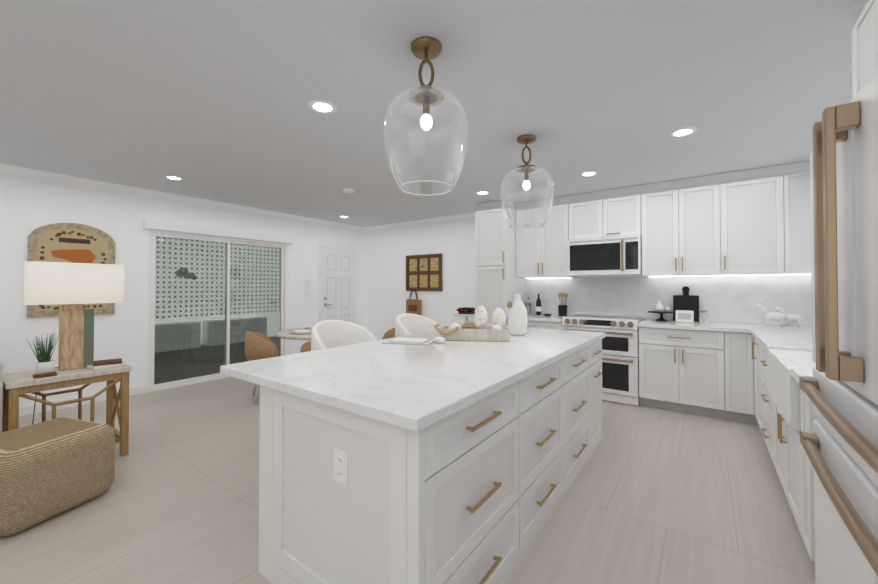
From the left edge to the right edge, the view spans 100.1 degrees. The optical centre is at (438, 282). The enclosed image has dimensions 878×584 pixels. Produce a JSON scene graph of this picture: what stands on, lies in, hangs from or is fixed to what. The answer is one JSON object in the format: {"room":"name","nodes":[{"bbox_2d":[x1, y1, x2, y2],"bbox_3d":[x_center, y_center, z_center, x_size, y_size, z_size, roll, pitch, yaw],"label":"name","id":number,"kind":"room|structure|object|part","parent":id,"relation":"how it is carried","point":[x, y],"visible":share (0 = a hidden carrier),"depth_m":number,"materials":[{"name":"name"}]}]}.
{"room":"dining room and kitchen","nodes":[
{"label":"dining room and kitchen","id":0,"kind":"room"},
{"bbox_2d":[0,177,364,406],"bbox_3d":[-3.794,0.117,4.498,0.120,2.520,7.840,-1,-1,36],"label":"wall","id":1,"kind":"structure","parent":0,"point":[27,208],"depth_m":4.39,"materials":[{"name":"white paint"}]},
{"bbox_2d":[27,223,115,317],"bbox_3d":[-4.018,-0.139,4.052,0.036,1.020,0.690,-1,-1,36],"label":"wall art","id":2,"kind":"object","parent":1,"relation":"attached to","point":[70,242],"visible":0.52,"depth_m":4.01,"materials":[{"name":"beige"}]},
{"bbox_2d":[19,385,145,416],"bbox_3d":[-4.798,1.307,2.980,0.014,0.100,3.930,-1,-1,36],"label":"baseboard","id":3,"kind":"structure","parent":1,"relation":"attached to","point":[29,409],"depth_m":4.01,"materials":[{"name":"white wood"}]},
{"bbox_2d":[0,164,363,233],"bbox_3d":[-3.706,-1.086,4.450,0.098,0.115,7.600,-1,-1,36],"label":"crown molding","id":4,"kind":"structure","parent":1,"relation":"attached to","point":[34,176],"depth_m":4.60,"materials":[{"name":"white paint"}]},
{"bbox_2d":[142,220,293,391],"bbox_3d":[-3.083,0.319,5.363,0.185,2.140,2.020,-1,-1,36],"label":"sliding glass door","id":5,"kind":"structure","parent":1,"relation":"in","point":[173,229],"depth_m":5.17,"materials":[{"name":"white"}]},
{"bbox_2d":[305,290,310,296],"bbox_3d":[-2.299,0.203,6.451,0.010,0.120,0.120,-1,-1,36],"label":"switch plate","id":6,"kind":"object","parent":1,"relation":"attached to","point":[307,292],"depth_m":6.45,"materials":[{"name":"white plastic"}]},
{"bbox_2d":[305,280,310,286],"bbox_3d":[-2.299,0.023,6.454,0.010,0.120,0.120,-1,-1,36],"label":"switch plate","id":7,"kind":"object","parent":1,"relation":"attached to","point":[307,284],"depth_m":6.45,"materials":[{"name":"white plastic"}]},
{"bbox_2d":[318,243,356,323],"bbox_3d":[-1.909,0.355,6.982,0.017,2.110,0.900,-1,-1,36],"label":"door frame","id":8,"kind":"structure","parent":1,"relation":"attached to","point":[321,245],"depth_m":6.76,"materials":[{"name":"white wood"}]},
{"bbox_2d":[322,248,353,322],"bbox_3d":[-1.888,0.388,6.967,0.064,2.028,0.754,-1,-1,36],"label":"interior door","id":9,"kind":"structure","parent":1,"relation":"in","point":[337,284],"depth_m":6.97,"materials":[{"name":"white wood"}]},
{"bbox_2d":[0,377,814,583],"bbox_3d":[-1.063,1.401,2.506,6.860,0.100,7.840,-1,-1,36],"label":"floor","id":10,"kind":"structure","parent":0,"point":[653,495],"depth_m":2.15,"materials":[{"name":"tile"}]},
{"bbox_2d":[0,361,2,432],"bbox_3d":[-3.889,0.920,2.427,1.900,0.860,1.170,-1,-1,36],"label":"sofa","id":11,"kind":"object","parent":10,"relation":"on","point":[1,390],"visible":0.64,"depth_m":2.35,"materials":[{"name":"white fabric"}]},
{"bbox_2d":[0,417,114,535],"bbox_3d":[-2.396,1.121,2.202,0.550,0.448,0.550,0,-1,18],"label":"pouf","id":12,"kind":"object","parent":10,"relation":"on","point":[52,468],"visible":1,"depth_m":2.09,"materials":[{"name":"beige wicker"}]},
{"bbox_2d":[2,365,131,456],"bbox_3d":[-2.795,1.010,2.770,0.460,0.690,0.650,-1,-1,36],"label":"console table","id":13,"kind":"object","parent":10,"relation":"on","point":[16,385],"visible":0.5,"depth_m":2.73,"materials":[{"name":"brown wood"}]},
{"bbox_2d":[26,333,59,373],"bbox_3d":[-2.841,0.511,2.644,0.179,0.300,0.169,-1,-1,36],"label":"potted grass plant","id":14,"kind":"object","parent":13,"relation":"on","point":[45,364],"visible":0.96,"depth_m":2.64,"materials":[{"name":"white ceramic"}]},
{"bbox_2d":[33,372,56,377],"bbox_3d":[-2.760,0.650,2.576,0.060,0.020,0.110,-1,-1,36],"label":"box","id":15,"kind":"object","parent":13,"relation":"on","point":[41,375],"visible":1,"depth_m":2.56,"materials":[{"name":"brown wood"}]},
{"bbox_2d":[23,261,123,424],"bbox_3d":[-2.849,0.603,2.878,0.328,1.494,0.550,-1,-1,36],"label":"table lamp","id":16,"kind":"object","parent":13,"relation":"on","point":[76,286],"visible":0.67,"depth_m":2.79,"materials":[{"name":"white fabric"}]},
{"bbox_3d":[-2.809,0.011,2.857,0.230,0.310,0.550,-1,-1,36],"label":"lamp shade","id":17,"kind":"part","parent":16,"relation":"part of","materials":[{"name":"white fabric"}]},
{"bbox_2d":[87,358,126,369],"bbox_3d":[-2.602,0.640,2.889,0.156,0.048,0.204,0,-1,30],"label":"books","id":18,"kind":"object","parent":13,"relation":"on","point":[103,364],"visible":1,"depth_m":2.85,"materials":[{"name":"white paper"}]},
{"bbox_2d":[245,331,278,403],"bbox_3d":[-2.008,0.977,4.386,0.568,0.803,0.548,-1,-1,36],"label":"dining chair","id":19,"kind":"object","parent":10,"relation":"on","point":[258,346],"visible":0.46,"depth_m":4.13,"materials":[{"name":"wicker"}]},
{"bbox_2d":[300,341,310,352],"bbox_3d":[-1.186,0.971,3.947,0.559,0.803,0.559,-1,-1,36],"label":"dining chair","id":20,"kind":"object","parent":10,"relation":"on","point":[306,347],"visible":0.15,"depth_m":3.73,"materials":[{"name":"wicker"}]},
{"bbox_2d":[276,327,367,339],"bbox_3d":[-1.471,1.000,4.694,1.120,0.760,1.120,-1,-1,36],"label":"dining table","id":21,"kind":"object","parent":10,"relation":"on","point":[283,334],"visible":0.12,"depth_m":4.25,"materials":[{"name":"white wood"}]},
{"bbox_2d":[289,328,311,334],"bbox_3d":[-1.647,0.601,4.456,0.318,0.028,0.318,0,-1,30],"label":"placemat","id":22,"kind":"object","parent":21,"relation":"on","point":[307,330],"depth_m":4.39,"materials":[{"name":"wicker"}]},
{"bbox_2d":[311,320,376,350],"bbox_3d":[-0.770,0.844,3.066,0.544,1.032,0.595,-1,-1,36],"label":"counter stool","id":23,"kind":"object","parent":10,"relation":"on","point":[325,334],"visible":0.15,"depth_m":3.25,"materials":[{"name":"white fabric"}]},
{"bbox_2d":[382,328,394,338],"bbox_3d":[-0.677,0.984,4.894,0.564,0.803,0.564,-1,-1,36],"label":"dining chair","id":24,"kind":"object","parent":10,"relation":"on","point":[390,333],"visible":0.1,"depth_m":5.14,"materials":[{"name":"wicker"}]},
{"bbox_2d":[395,313,439,336],"bbox_3d":[-0.183,0.855,3.876,0.544,1.032,0.595,-1,-1,36],"label":"counter stool","id":25,"kind":"object","parent":10,"relation":"on","point":[406,324],"visible":0.19,"depth_m":4.07,"materials":[{"name":"white fabric"}]},
{"bbox_2d":[258,336,605,583],"bbox_3d":[0.304,0.911,2.446,0.986,0.878,2.536,-1,-1,36],"label":"kitchen island","id":26,"kind":"object","parent":10,"relation":"on","point":[452,462],"depth_m":1.48,"materials":[{"name":"white wood"}]},
{"bbox_2d":[220,324,605,431],"bbox_3d":[0.174,0.491,2.535,1.285,0.119,2.600,-1,-1,36],"label":"island countertop","id":27,"kind":"structure","parent":26,"relation":"on","point":[408,387],"depth_m":1.73,"materials":[{"name":"white stone"}]},
{"bbox_2d":[382,337,434,344],"bbox_3d":[-0.206,0.424,2.663,0.340,0.016,0.240,0,-1,16],"label":"book","id":28,"kind":"object","parent":27,"relation":"on","point":[416,341],"visible":0.88,"depth_m":2.61,"materials":[{"name":"white paper"}]},
{"bbox_2d":[433,337,444,342],"bbox_3d":[0.003,0.409,2.611,0.096,0.044,0.064,-1,-1,36],"label":"shell","id":29,"kind":"object","parent":27,"relation":"on","point":[439,339],"visible":1,"depth_m":2.59,"materials":[{"name":"white ceramic"}]},
{"bbox_2d":[454,313,474,321],"bbox_3d":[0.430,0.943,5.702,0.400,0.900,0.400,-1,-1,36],"label":"cake stand","id":30,"kind":"object","parent":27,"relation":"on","point":[466,316],"visible":0.29,"depth_m":5.59,"materials":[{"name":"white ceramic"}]},
{"bbox_2d":[456,307,474,313],"bbox_3d":[0.406,0.443,5.676,0.220,0.096,0.260,-1,-1,36],"label":"bottle","id":31,"kind":"object","parent":30,"relation":"on","point":[465,310],"visible":1,"depth_m":5.64,"materials":[{"name":"glass"}]},
{"bbox_2d":[434,321,509,340],"bbox_3d":[0.250,0.366,2.799,0.558,0.134,0.242,0,-1,8],"label":"decorative tray","id":32,"kind":"object","parent":27,"relation":"on","point":[469,331],"visible":1,"depth_m":2.72,"materials":[{"name":"white wood"}]},
{"bbox_2d":[474,306,487,325],"bbox_3d":[0.414,0.339,3.623,0.136,0.210,0.135,-1,-1,36],"label":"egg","id":33,"kind":"object","parent":27,"relation":"on","point":[480,317],"visible":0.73,"depth_m":3.58,"materials":[{"name":"ceramic"}]},
{"bbox_2d":[492,308,505,326],"bbox_3d":[0.592,0.349,3.630,0.136,0.190,0.135,-1,-1,36],"label":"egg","id":34,"kind":"object","parent":27,"relation":"on","point":[498,317],"visible":0.85,"depth_m":3.58,"materials":[{"name":"ceramic"}]},
{"bbox_2d":[507,294,527,335],"bbox_3d":[0.656,0.267,3.054,0.156,0.340,0.156,-1,-1,36],"label":"vase","id":35,"kind":"object","parent":27,"relation":"on","point":[518,319],"visible":1,"depth_m":3.00,"materials":[{"name":"white ceramic"}]},
{"bbox_2d":[475,199,524,325],"bbox_3d":[0.893,0.130,5.382,0.498,2.518,0.667,-1,-1,36],"label":"pantry cabinet","id":36,"kind":"object","parent":10,"relation":"on","point":[498,284],"visible":0.54,"depth_m":5.14,"materials":[{"name":"white wood"}]},
{"bbox_2d":[506,318,562,329],"bbox_3d":[1.404,0.945,5.020,0.740,0.879,0.637,-1,-1,36],"label":"base cabinet","id":37,"kind":"object","parent":10,"relation":"on","point":[547,325],"depth_m":4.68,"materials":[{"name":"white wood"}]},
{"bbox_2d":[506,314,567,321],"bbox_3d":[1.395,0.484,5.014,0.740,0.040,0.666,-1,-1,36],"label":"countertop","id":38,"kind":"structure","parent":37,"relation":"on","point":[533,317],"depth_m":4.76,"materials":[{"name":"white stone"}]},
{"bbox_2d":[524,297,531,314],"bbox_3d":[1.276,0.343,5.332,0.131,0.248,0.092,-1,-1,36],"label":"press","id":39,"kind":"object","parent":38,"relation":"on","point":[527,304],"visible":0.77,"depth_m":5.28,"materials":[{"name":"silver metal"}]},
{"bbox_2d":[536,294,540,314],"bbox_3d":[1.417,0.315,5.230,0.076,0.300,0.075,-1,-1,36],"label":"oil bottle","id":40,"kind":"object","parent":38,"relation":"on","point":[538,306],"visible":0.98,"depth_m":5.20,"materials":[{"name":"black glass"}]},
{"bbox_2d":[558,293,567,315],"bbox_3d":[1.697,0.302,5.028,0.131,0.322,0.120,-1,-1,36],"label":"utensil crock","id":41,"kind":"object","parent":38,"relation":"on","point":[562,309],"visible":1,"depth_m":4.99,"materials":[{"name":"black ceramic"}]},
{"bbox_2d":[562,313,644,405],"bbox_3d":[2.018,0.900,4.521,0.828,0.955,0.701,-1,-1,36],"label":"range oven","id":42,"kind":"object","parent":10,"relation":"on","point":[620,362],"visible":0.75,"depth_m":4.17,"materials":[{"name":"white metal"}]},
{"bbox_2d":[638,326,733,420],"bbox_3d":[2.706,0.932,4.078,0.794,0.879,0.637,-1,-1,36],"label":"base cabinet","id":43,"kind":"object","parent":10,"relation":"on","point":[703,369],"depth_m":3.80,"materials":[{"name":"white wood"}]},
{"bbox_2d":[638,319,811,333],"bbox_3d":[3.012,0.469,3.845,1.567,0.040,0.666,-1,-1,36],"label":"countertop","id":44,"kind":"structure","parent":43,"relation":"on","point":[727,328],"depth_m":3.77,"materials":[{"name":"white stone"}]},
{"bbox_2d":[648,301,675,320],"bbox_3d":[2.605,0.336,4.309,0.280,0.235,0.280,-1,-1,36],"label":"cake stand","id":45,"kind":"object","parent":44,"relation":"on","point":[659,308],"visible":1,"depth_m":4.28,"materials":[{"name":"black"}]},
{"bbox_2d":[675,310,693,322],"bbox_3d":[2.780,0.386,4.165,0.170,0.131,0.088,-1,-1,36],"label":"picture frame","id":46,"kind":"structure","parent":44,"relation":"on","point":[684,316],"depth_m":4.14,"materials":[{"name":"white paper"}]},
{"bbox_2d":[673,286,698,321],"bbox_3d":[2.881,0.250,4.292,0.250,0.404,0.076,-1,-1,36],"label":"cutting board","id":47,"kind":"object","parent":44,"relation":"on","point":[686,301],"visible":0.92,"depth_m":4.29,"materials":[{"name":"black wood"}]},
{"bbox_2d":[699,310,708,322],"bbox_3d":[2.951,0.380,4.096,0.084,0.140,0.083,-1,-1,36],"label":"glass jar","id":48,"kind":"object","parent":44,"relation":"on","point":[704,312],"visible":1,"depth_m":4.08,"materials":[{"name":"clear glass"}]},
{"bbox_2d":[755,298,785,326],"bbox_3d":[3.365,0.305,3.736,0.239,0.282,0.080,-1,-1,36],"label":"deer figurine","id":49,"kind":"object","parent":44,"relation":"on","point":[775,316],"visible":1,"depth_m":3.71,"materials":[{"name":"white ceramic"}]},
{"bbox_2d":[775,302,802,326],"bbox_3d":[3.523,0.326,3.707,0.203,0.240,0.068,-1,-1,36],"label":"deer figurine","id":50,"kind":"object","parent":44,"relation":"on","point":[794,318],"visible":0.92,"depth_m":3.68,"materials":[{"name":"white ceramic"}]},
{"bbox_2d":[730,334,755,423],"bbox_3d":[3.066,0.929,3.818,0.298,0.879,0.637,-1,-1,36],"label":"base cabinet","id":51,"kind":"object","parent":10,"relation":"on","point":[744,411],"depth_m":3.54,"materials":[{"name":"white wood"}]},
{"bbox_2d":[754,341,757,422],"bbox_3d":[3.013,0.918,3.014,0.597,0.879,0.491,-1,-1,36],"label":"base cabinet","id":52,"kind":"object","parent":10,"relation":"on","point":[755,342],"depth_m":3.33,"materials":[{"name":"white wood"}]},
{"bbox_2d":[758,345,769,453],"bbox_3d":[2.679,0.912,2.552,0.597,0.879,0.763,-1,-1,36],"label":"base cabinet","id":53,"kind":"object","parent":10,"relation":"on","point":[763,401],"depth_m":2.94,"materials":[{"name":"white wood"}]},
{"bbox_2d":[770,401,793,515],"bbox_3d":[2.227,0.903,1.927,0.597,0.879,0.891,-1,-1,36],"label":"base cabinet","id":54,"kind":"object","parent":10,"relation":"on","point":[781,439],"depth_m":2.16,"materials":[{"name":"white wood"}]},
{"bbox_2d":[794,381,818,561],"bbox_3d":[1.954,0.899,1.550,0.597,0.879,0.237,-1,-1,36],"label":"base cabinet","id":55,"kind":"object","parent":10,"relation":"on","point":[804,416],"depth_m":1.74,"materials":[{"name":"white wood"}]},
{"bbox_2d":[750,329,812,384],"bbox_3d":[2.534,0.480,2.383,0.627,0.102,2.259,-1,-1,36],"label":"countertop","id":56,"kind":"structure","parent":55,"relation":"on","point":[769,339],"depth_m":2.74,"materials":[{"name":"white stone"}]},
{"bbox_2d":[766,349,815,432],"bbox_3d":[2.177,0.584,1.993,0.515,0.290,0.810,-1,-1,36],"label":"sink","id":57,"kind":"object","parent":56,"relation":"in","point":[779,362],"depth_m":2.07,"materials":[{"name":"white ceramic"}]},
{"bbox_2d":[799,67,877,583],"bbox_3d":[1.196,0.430,0.625,0.731,1.768,1.100,-1,-1,36],"label":"refrigerator","id":58,"kind":"object","parent":10,"relation":"on","point":[839,444],"visible":1,"depth_m":0.88,"materials":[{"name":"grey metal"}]},
{"bbox_2d":[851,0,877,98],"bbox_3d":[1.783,0.075,1.206,0.457,2.518,0.498,-1,-1,36],"label":"tall cabinet","id":59,"kind":"object","parent":10,"relation":"on","point":[864,20],"visible":0.19,"depth_m":1.39,"materials":[{"name":"white wood"}]},
{"bbox_2d":[0,0,852,226],"bbox_3d":[-1.063,-1.219,2.540,6.860,0.100,7.840,-1,-1,36],"label":"ceiling","id":60,"kind":"structure","parent":0,"point":[208,99],"depth_m":2.27,"materials":[{"name":"white paint"}]},
{"bbox_2d":[164,175,183,180],"bbox_3d":[-2.918,-1.147,4.053,0.184,0.004,0.184,-1,-1,36],"label":"recessed light","id":61,"kind":"object","parent":60,"relation":"in","point":[173,177],"visible":1,"depth_m":4.03,"materials":[{"name":"white"}]},
{"bbox_2d":[308,100,336,113],"bbox_3d":[-0.778,-1.167,2.456,0.184,0.004,0.184,-1,-1,36],"label":"recessed light","id":62,"kind":"object","parent":60,"relation":"in","point":[322,106],"visible":1,"depth_m":2.44,"materials":[{"name":"white plastic"}]},
{"bbox_2d":[343,188,353,193],"bbox_3d":[-1.120,-1.125,4.542,0.130,0.034,0.130,-1,-1,36],"label":"smoke detector","id":63,"kind":"object","parent":60,"relation":"attached to","point":[348,190],"visible":1,"depth_m":4.50,"materials":[{"name":"white plastic"}]},
{"bbox_2d":[383,36,468,195],"bbox_3d":[-0.063,-0.820,1.836,0.424,0.714,0.424,-1,-1,36],"label":"pendant light","id":64,"kind":"object","parent":60,"relation":"hanging from","point":[426,49],"visible":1,"depth_m":1.80,"materials":[{"name":"clear glass"}]},
{"bbox_3d":[-0.063,-0.798,1.836,0.060,0.078,0.060,-1,-1,36],"label":"bulb","id":65,"kind":"part","parent":64,"relation":"part of","materials":[{"name":"white glass"}]},
{"bbox_2d":[476,191,489,194],"bbox_3d":[0.559,-1.138,4.697,0.184,0.004,0.184,-1,-1,36],"label":"recessed light","id":66,"kind":"object","parent":60,"relation":"in","point":[482,192],"visible":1,"depth_m":4.67,"materials":[{"name":"white"}]},
{"bbox_2d":[500,134,553,228],"bbox_3d":[0.707,-0.805,2.969,0.424,0.714,0.424,-1,-1,36],"label":"pendant light","id":67,"kind":"object","parent":60,"relation":"hanging from","point":[526,169],"visible":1,"depth_m":2.94,"materials":[{"name":"clear glass"}]},
{"bbox_3d":[0.707,-0.783,2.969,0.060,0.078,0.060,-1,-1,36],"label":"bulb","id":68,"kind":"part","parent":67,"relation":"part of","materials":[{"name":"white glass"}]},
{"bbox_2d":[580,171,597,176],"bbox_3d":[1.589,-1.149,3.903,0.184,0.004,0.184,-1,-1,36],"label":"recessed light","id":69,"kind":"object","parent":60,"relation":"in","point":[588,173],"visible":1,"depth_m":3.88,"materials":[{"name":"white"}]},
{"bbox_2d":[669,127,696,136],"bbox_3d":[1.893,-1.162,2.856,0.184,0.004,0.184,-1,-1,36],"label":"recessed light","id":70,"kind":"object","parent":60,"relation":"in","point":[686,131],"visible":1,"depth_m":2.85,"materials":[{"name":"white plastic"}]},
{"bbox_2d":[365,221,791,339],"bbox_3d":[1.248,0.132,5.615,6.740,2.520,0.120,-1,-1,36],"label":"wall","id":71,"kind":"structure","parent":0,"point":[387,294],"depth_m":6.70,"materials":[{"name":"white paint"}]},
{"bbox_2d":[364,212,474,233],"bbox_3d":[1.139,-1.071,5.575,6.390,0.115,0.098,-1,-1,36],"label":"crown molding","id":72,"kind":"structure","parent":71,"relation":"attached to","point":[466,217],"depth_m":6.61,"materials":[{"name":"white wood"}]},
{"bbox_2d":[406,253,441,290],"bbox_3d":[-0.288,-0.168,6.615,0.815,0.655,0.060,-1,-1,36],"label":"wall art","id":73,"kind":"object","parent":71,"relation":"attached to","point":[423,272],"visible":1,"depth_m":6.61,"materials":[{"name":"brown wood"}]},
{"bbox_2d":[406,290,420,314],"bbox_3d":[-0.461,0.388,6.679,0.320,0.496,0.052,-1,-1,36],"label":"tote bag","id":74,"kind":"object","parent":73,"relation":"hanging from","point":[413,306],"visible":0.94,"depth_m":6.65,"materials":[{"name":"brown wicker"}]},
{"bbox_2d":[516,195,575,278],"bbox_3d":[1.514,-0.599,5.140,0.801,1.068,0.348,-1,-1,36],"label":"upper cabinet","id":75,"kind":"object","parent":71,"relation":"attached to","point":[540,252],"depth_m":4.99,"materials":[{"name":"white wood"}]},
{"bbox_2d":[572,190,607,239],"bbox_3d":[1.983,-0.840,4.804,0.476,0.593,0.348,-1,-1,36],"label":"upper cabinet","id":76,"kind":"object","parent":71,"relation":"attached to","point":[590,209],"depth_m":4.65,"materials":[{"name":"white wood"}]},
{"bbox_2d":[608,185,643,236],"bbox_3d":[2.277,-0.843,4.591,0.476,0.593,0.348,-1,-1,36],"label":"upper cabinet","id":77,"kind":"object","parent":71,"relation":"attached to","point":[625,204],"depth_m":4.41,"materials":[{"name":"white wood"}]},
{"bbox_2d":[567,235,641,275],"bbox_3d":[2.096,-0.314,4.644,0.830,0.455,0.463,-1,-1,36],"label":"microwave","id":78,"kind":"object","parent":77,"relation":"attached to","point":[615,256],"visible":0.96,"depth_m":4.48,"materials":[{"name":"white"}]},
{"bbox_2d":[525,275,811,325],"bbox_3d":[2.564,0.193,4.578,3.148,0.528,0.011,-1,-1,36],"label":"tile backsplash","id":79,"kind":"structure","parent":71,"relation":"attached to","point":[731,299],"depth_m":4.35,"materials":[{"name":"white tile"}]},
{"bbox_2d":[642,173,727,276],"bbox_3d":[2.767,-0.610,4.234,0.853,1.068,0.348,-1,-1,36],"label":"upper cabinet","id":80,"kind":"object","parent":71,"relation":"attached to","point":[686,220],"depth_m":4.06,"materials":[{"name":"white wood"}]},
{"bbox_2d":[728,163,791,275],"bbox_3d":[3.260,-0.615,3.877,0.592,1.068,0.348,-1,-1,36],"label":"upper cabinet","id":81,"kind":"object","parent":71,"relation":"attached to","point":[754,222],"depth_m":3.70,"materials":[{"name":"white wood"}]},
{"bbox_2d":[792,161,810,274],"bbox_3d":[3.581,-0.618,3.645,0.394,1.068,0.348,-1,-1,36],"label":"upper cabinet","id":82,"kind":"object","parent":71,"relation":"attached to","point":[801,221],"depth_m":3.52,"materials":[{"name":"white wood"}]},
{"label":"outside","id":83,"kind":"structure","parent":0,"visible":0},
{"bbox_2d":[154,336,279,383],"bbox_3d":[-5.107,1.476,8.022,6.160,0.095,13.000,-1,-1,36],"label":"ground","id":84,"kind":"structure","parent":83,"point":[202,359],"depth_m":6.62,"materials":[{"name":"grey concrete"}]},
{"bbox_2d":[155,321,201,352],"bbox_3d":[-5.751,1.143,7.597,0.380,0.550,1.350,-1,-1,36],"label":"planter box","id":85,"kind":"object","parent":84,"relation":"on","point":[195,331],"depth_m":7.71,"materials":[{"name":"white paint"}]},
{"bbox_2d":[155,237,280,336],"bbox_3d":[-5.537,-0.172,8.354,0.100,3.200,13.000,-1,-1,36],"label":"lattice screen","id":86,"kind":"object","parent":84,"relation":"on","point":[215,285],"depth_m":8.61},
{"bbox_2d":[176,267,196,279],"bbox_3d":[-5.838,-0.027,7.527,0.230,1.122,1.535,-1,-1,36],"label":"hanging plants","id":87,"kind":"object","parent":86,"relation":"hanging from","point":[182,270],"depth_m":7.92,"materials":[{"name":"green plant"}]},
{"bbox_2d":[201,317,266,345],"bbox_3d":[-4.872,1.159,8.812,0.380,0.550,1.350,-1,-1,36],"label":"planter box","id":88,"kind":"object","parent":84,"relation":"on","point":[242,326],"depth_m":8.57,"materials":[{"name":"white paint"}]}
]}

